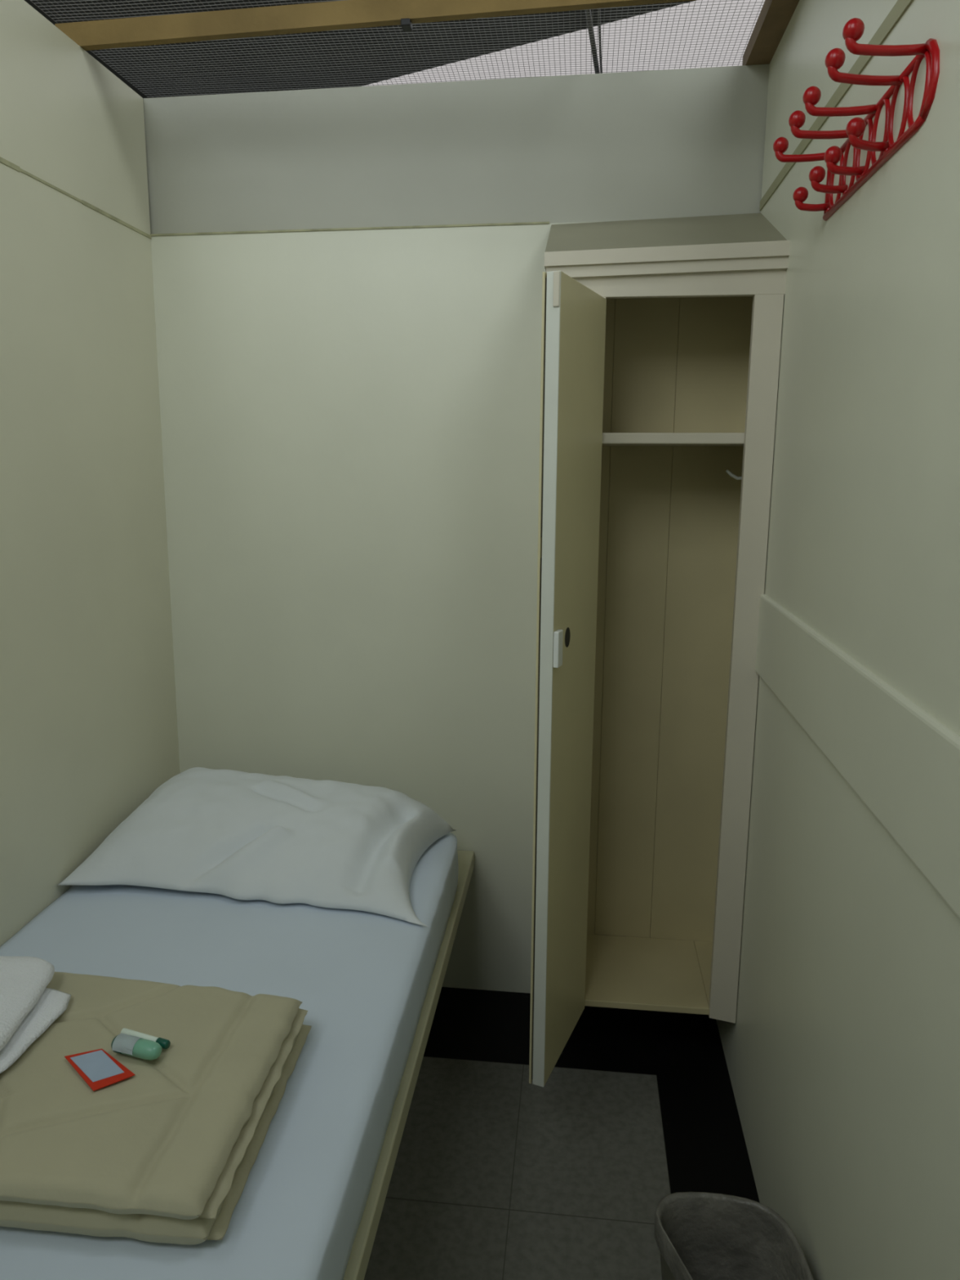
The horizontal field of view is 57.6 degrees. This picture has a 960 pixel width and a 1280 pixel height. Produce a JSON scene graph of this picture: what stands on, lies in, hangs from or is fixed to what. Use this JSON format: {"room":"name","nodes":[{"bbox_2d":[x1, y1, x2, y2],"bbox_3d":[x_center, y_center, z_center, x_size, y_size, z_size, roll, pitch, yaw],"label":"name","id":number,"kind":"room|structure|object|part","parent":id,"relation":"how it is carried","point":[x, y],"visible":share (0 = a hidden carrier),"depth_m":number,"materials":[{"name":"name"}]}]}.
{"room":"hostel sleeping cubicle","nodes":[
{"label":"hostel sleeping cubicle","id":0,"kind":"room"},
{"bbox_2d":[0,0,179,946],"bbox_3d":[-1.056,0.099,1.123,0.086,2.440,2.750,2,12,6],"label":"wall","id":1,"kind":"structure","parent":0,"point":[89,730],"depth_m":1.97,"materials":[{"name":"beige paint"}]},
{"bbox_2d":[0,156,151,239],"bbox_3d":[-1.011,-0.782,0.977,0.006,0.009,2.673,2,12,6],"label":"trim","id":2,"kind":"structure","parent":1,"relation":"attached to","point":[3,161],"depth_m":1.94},
{"bbox_2d":[24,0,697,97],"bbox_3d":[-0.382,-2.648,3.514,8.446,0.060,5.155,2,12,6],"label":"ceiling","id":3,"kind":"structure","parent":0,"point":[549,28],"depth_m":4.03,"materials":[{"name":"grey metal"}]},
{"bbox_2d":[142,64,769,993],"bbox_3d":[-0.104,-0.167,2.394,1.681,2.453,0.053,2,12,6],"label":"wall","id":4,"kind":"structure","parent":0,"point":[350,420],"depth_m":2.30,"materials":[{"name":"beige paint"}]},
{"bbox_2d":[150,221,549,235],"bbox_3d":[-0.348,-1.044,2.226,1.048,0.008,0.025,2,12,6],"label":"trim","id":5,"kind":"structure","parent":4,"relation":"attached to","point":[545,222],"depth_m":2.21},
{"bbox_2d":[528,213,790,1087],"bbox_3d":[0.390,-0.014,2.014,0.508,1.950,0.633,2,12,6],"label":"locker","id":6,"kind":"object","parent":4,"relation":"attached to","point":[696,316],"visible":1,"depth_m":2.16,"materials":[{"name":"beige paint"}]},
{"bbox_3d":[0.139,-0.640,1.592,0.012,0.061,0.004,5,13,23],"label":"catch plate","id":7,"kind":"part","parent":6,"relation":"part of","materials":[{"name":"beige paint"}]},
{"bbox_3d":[0.193,0.128,1.902,0.028,1.692,0.308,5,13,23],"label":"door","id":8,"kind":"part","parent":6,"relation":"part of","materials":[{"name":"paint"}]},
{"bbox_3d":[0.392,-0.782,1.839,0.503,0.034,0.021,2,12,6],"label":"moulding","id":9,"kind":"part","parent":6,"relation":"part of","materials":[{"name":"beige paint"}]},
{"bbox_3d":[0.389,-0.807,1.831,0.507,0.040,0.028,2,12,6],"label":"cornice","id":10,"kind":"part","parent":6,"relation":"part of","materials":[{"name":"beige paint"}]},
{"bbox_3d":[0.434,-0.004,2.330,0.483,1.747,0.011,2,12,6],"label":"panel","id":11,"kind":"part","parent":6,"relation":"part of","materials":[{"name":"paint"}]},
{"bbox_2d":[601,432,744,446],"bbox_3d":[0.418,-0.475,2.075,0.483,0.024,0.298,2,12,6],"label":"shelf","id":12,"kind":"object","parent":6,"relation":"attached to","point":[609,439],"depth_m":1.93,"materials":[{"name":"beige paint"}]},
{"bbox_2d":[364,986,759,1279],"bbox_3d":[-0.268,1.344,1.287,1.781,0.060,2.950,2,12,6],"label":"floor","id":13,"kind":"structure","parent":0,"point":[497,1175],"depth_m":2.02,"materials":[{"name":"tile"}]},
{"bbox_2d":[0,832,474,1279],"bbox_3d":[-0.567,0.944,1.633,0.881,0.580,1.976,2,12,6],"label":"bed","id":14,"kind":"object","parent":13,"relation":"on","point":[310,1204],"visible":0.51,"depth_m":1.56,"materials":[{"name":"fabric"}]},
{"bbox_2d":[0,971,311,1244],"bbox_3d":[-0.652,0.663,1.330,0.713,0.089,0.485,2,12,6],"label":"folded blanket","id":15,"kind":"object","parent":14,"relation":"on","point":[166,1152],"visible":0.82,"depth_m":1.21,"materials":[{"name":"fabric"}]},
{"bbox_2d":[0,955,71,1073],"bbox_3d":[-0.842,0.583,1.376,0.344,0.045,0.292,2,12,6],"label":"folded towel","id":16,"kind":"object","parent":15,"relation":"on","point":[28,1008],"visible":1,"depth_m":1.39,"materials":[{"name":"white fabric"}]},
{"bbox_2d":[64,1048,135,1091],"bbox_3d":[-0.559,0.625,1.284,0.114,0.002,0.056,11,16,43],"label":"paper card","id":17,"kind":"object","parent":15,"relation":"on","point":[98,1068],"visible":1,"depth_m":1.28,"materials":[{"name":"red"}]},
{"bbox_2d":[111,1033,162,1060],"bbox_3d":[-0.513,0.608,1.305,0.079,0.026,0.028,4,12,17],"label":"shampoo bottle","id":18,"kind":"object","parent":15,"relation":"on","point":[122,1043],"visible":1,"depth_m":1.29,"materials":[{"name":"green plastic"}]},
{"bbox_2d":[120,1027,170,1048],"bbox_3d":[-0.512,0.609,1.336,0.086,0.014,0.014,5,12,20],"label":"tube","id":19,"kind":"object","parent":15,"relation":"on","point":[164,1043],"visible":0.64,"depth_m":1.33,"materials":[{"name":"white plastic"}]},
{"bbox_2d":[57,767,456,926],"bbox_3d":[-0.505,0.459,2.143,0.850,0.158,0.554,2,12,6],"label":"pillow","id":20,"kind":"object","parent":14,"relation":"on","point":[235,834],"visible":1,"depth_m":2.04,"materials":[{"name":"white fabric"}]},
{"bbox_3d":[-0.566,0.816,1.607,0.881,0.047,1.976,2,12,6],"label":"bed frame","id":21,"kind":"part","parent":14,"relation":"part of","materials":[{"name":"paint"}]},
{"bbox_2d":[654,1191,813,1279],"bbox_3d":[0.406,1.144,1.404,0.240,0.288,0.328,2,12,6],"label":"wastebasket","id":22,"kind":"object","parent":13,"relation":"on","point":[699,1235],"visible":1,"depth_m":1.52,"materials":[{"name":"grey plastic"}]},
{"bbox_2d":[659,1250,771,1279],"bbox_3d":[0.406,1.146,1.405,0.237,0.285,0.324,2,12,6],"label":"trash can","id":23,"kind":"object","parent":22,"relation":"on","point":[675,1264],"depth_m":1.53,"materials":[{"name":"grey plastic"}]},
{"bbox_2d":[362,0,764,86],"bbox_3d":[0.029,-3.342,5.453,11.000,0.040,6.700,2,12,6],"label":"ceiling","id":24,"kind":"structure","parent":0,"point":[584,51],"depth_m":4.67,"materials":[{"name":"white"}]},
{"bbox_2d":[715,0,959,1279],"bbox_3d":[0.543,0.134,0.944,0.058,2.453,2.750,2,12,6],"label":"wall","id":25,"kind":"structure","parent":0,"point":[842,1050],"depth_m":1.28,"materials":[{"name":"beige paint"}]},
{"bbox_2d":[54,0,696,50],"bbox_3d":[-0.138,-1.309,1.821,1.623,0.062,0.032,2,12,9],"label":"wooden beam","id":26,"kind":"structure","parent":25,"relation":"on","point":[345,14],"depth_m":1.85,"materials":[{"name":"brown wood"}]},
{"bbox_2d":[742,0,799,65],"bbox_3d":[0.557,-1.177,1.135,0.082,0.040,1.950,2,12,6],"label":"batten","id":27,"kind":"object","parent":25,"relation":"on","point":[775,16],"visible":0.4,"depth_m":1.89,"materials":[{"name":"brown wood"}]},
{"bbox_2d":[30,0,764,97],"bbox_3d":[-0.181,-1.260,1.409,1.632,0.007,1.751,2,12,6],"label":"wire mesh","id":28,"kind":"object","parent":27,"relation":"on","point":[701,2],"visible":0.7,"depth_m":2.07,"materials":[{"name":"grey metal"}]},
{"bbox_2d":[585,9,599,73],"bbox_3d":[0.240,-1.375,1.927,0.013,0.012,0.602,2,12,11],"label":"rod","id":29,"kind":"object","parent":28,"relation":"on","point":[592,35],"visible":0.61,"depth_m":2.01,"materials":[{"name":"grey metal"}]},
{"bbox_2d":[597,8,602,73],"bbox_3d":[0.266,-1.372,1.925,0.013,0.006,0.600,2,12,7],"label":"cable","id":30,"kind":"object","parent":28,"relation":"on","point":[599,13],"visible":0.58,"depth_m":2.03,"materials":[{"name":"grey metal"}]},
{"bbox_2d":[759,0,913,211],"bbox_3d":[0.525,-0.762,0.760,0.020,0.032,2.748,2,12,6],"label":"trim","id":31,"kind":"structure","parent":25,"relation":"attached to","point":[900,6],"depth_m":1.41,"materials":[{"name":"beige paint"}]},
{"bbox_2d":[773,17,939,221],"bbox_3d":[0.525,-0.742,1.278,0.112,0.122,0.484,2,12,6],"label":"coat rack","id":32,"kind":"object","parent":25,"relation":"attached to","point":[853,29],"visible":1,"depth_m":1.21,"materials":[{"name":"red metal"}]},
{"bbox_3d":[0.576,-0.692,1.298,0.013,0.016,0.450,2,12,6],"label":"rail","id":33,"kind":"part","parent":32,"relation":"part of","materials":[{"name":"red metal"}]},
{"bbox_3d":[0.577,-0.772,1.283,0.011,0.010,0.442,2,12,6],"label":"rail","id":34,"kind":"part","parent":32,"relation":"part of","materials":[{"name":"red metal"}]},
{"bbox_2d":[755,594,959,919],"bbox_3d":[0.506,0.227,0.797,0.034,0.181,2.419,2,12,6],"label":"trim","id":35,"kind":"structure","parent":25,"relation":"attached to","point":[903,763],"depth_m":1.18,"materials":[{"name":"beige paint"}]}
]}

